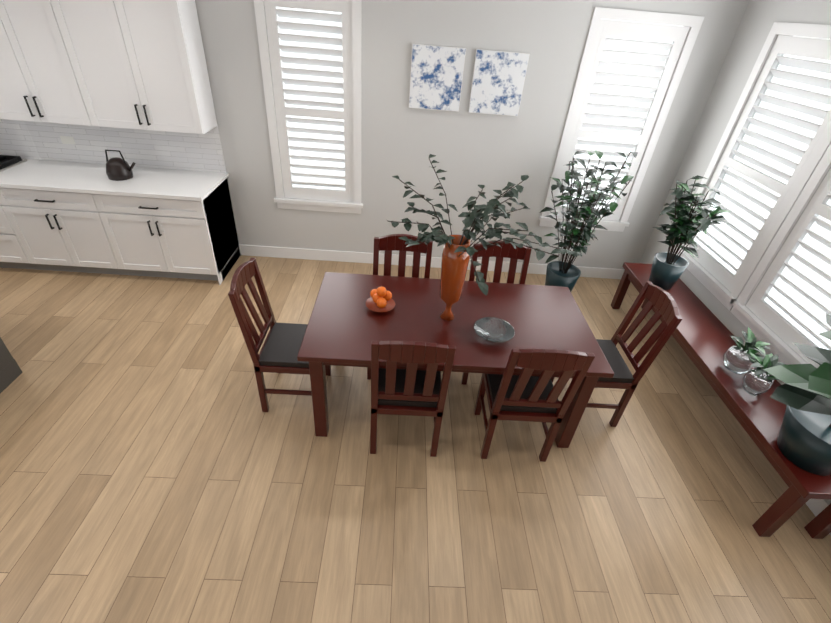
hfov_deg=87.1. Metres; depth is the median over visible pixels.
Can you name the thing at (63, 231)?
base cabinet
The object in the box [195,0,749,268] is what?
wall
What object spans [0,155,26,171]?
cooktop
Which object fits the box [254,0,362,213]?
window
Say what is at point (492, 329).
bowl
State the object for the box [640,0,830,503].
wall
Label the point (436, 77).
art
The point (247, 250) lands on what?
baseboard
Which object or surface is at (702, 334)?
bench
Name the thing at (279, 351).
chair
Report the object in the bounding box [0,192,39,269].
base cabinet
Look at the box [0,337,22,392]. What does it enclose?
kitchen island
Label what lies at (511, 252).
chair
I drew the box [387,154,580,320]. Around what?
vase
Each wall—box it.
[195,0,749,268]
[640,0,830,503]
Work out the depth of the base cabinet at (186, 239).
4.12 m
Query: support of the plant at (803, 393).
on the bench
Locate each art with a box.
[409,44,465,111]
[468,49,529,115]
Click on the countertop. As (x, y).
(34, 175)
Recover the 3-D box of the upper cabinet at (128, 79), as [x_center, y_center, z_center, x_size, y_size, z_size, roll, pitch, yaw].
[-2.303,-2.359,3.458,1.013,1.678,0.335,3,35,-2]
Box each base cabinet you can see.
[0,188,127,274]
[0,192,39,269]
[100,180,240,284]
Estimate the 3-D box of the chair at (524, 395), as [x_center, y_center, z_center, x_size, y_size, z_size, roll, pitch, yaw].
[0.694,0.484,2.763,0.440,1.030,0.512,3,35,-2]
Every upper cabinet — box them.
[0,0,99,127]
[60,0,217,135]
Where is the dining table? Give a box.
[297,272,613,447]
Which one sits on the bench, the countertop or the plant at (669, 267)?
the plant at (669, 267)
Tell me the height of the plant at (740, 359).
0.302 m
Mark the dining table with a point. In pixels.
(346, 326)
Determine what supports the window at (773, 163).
in the wall at (759, 18)
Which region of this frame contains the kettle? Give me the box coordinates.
[105,149,135,180]
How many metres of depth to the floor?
2.68 m
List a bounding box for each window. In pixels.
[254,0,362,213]
[539,7,703,231]
[670,22,830,310]
[730,144,830,367]
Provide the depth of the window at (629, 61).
4.01 m
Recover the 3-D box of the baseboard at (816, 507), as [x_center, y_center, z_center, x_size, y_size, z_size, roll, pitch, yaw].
[2.529,2.126,1.459,0.015,0.130,8.819,3,35,-2]
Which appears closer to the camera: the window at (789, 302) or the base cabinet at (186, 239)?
the window at (789, 302)
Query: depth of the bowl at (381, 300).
2.87 m
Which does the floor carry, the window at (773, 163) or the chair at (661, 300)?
the chair at (661, 300)
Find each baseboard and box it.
[239,244,624,278]
[806,499,830,535]
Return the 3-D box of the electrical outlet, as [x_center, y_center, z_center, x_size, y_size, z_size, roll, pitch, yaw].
[-3.322,-1.637,4.173,0.120,0.070,0.004,3,35,-2]
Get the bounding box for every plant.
[540,150,637,291]
[649,175,730,289]
[723,327,786,395]
[764,314,830,475]
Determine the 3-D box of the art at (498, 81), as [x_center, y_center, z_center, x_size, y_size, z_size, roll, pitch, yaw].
[0.734,-2.029,3.894,0.460,0.500,0.035,3,35,-2]
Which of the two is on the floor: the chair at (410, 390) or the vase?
the chair at (410, 390)
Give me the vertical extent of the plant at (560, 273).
1.499 m
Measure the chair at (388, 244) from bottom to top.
1.030 m
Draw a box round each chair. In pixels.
[228,258,330,411]
[367,234,432,379]
[370,341,455,456]
[461,240,531,384]
[474,349,594,461]
[551,281,681,426]
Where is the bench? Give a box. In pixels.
[611,262,830,538]
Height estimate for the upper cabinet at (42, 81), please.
1.678 m
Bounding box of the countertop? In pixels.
[0,156,227,199]
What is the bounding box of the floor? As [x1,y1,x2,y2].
[0,255,830,622]
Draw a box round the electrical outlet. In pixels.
[60,136,74,143]
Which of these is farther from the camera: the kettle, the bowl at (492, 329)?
the kettle
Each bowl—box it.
[366,286,394,311]
[474,317,514,341]

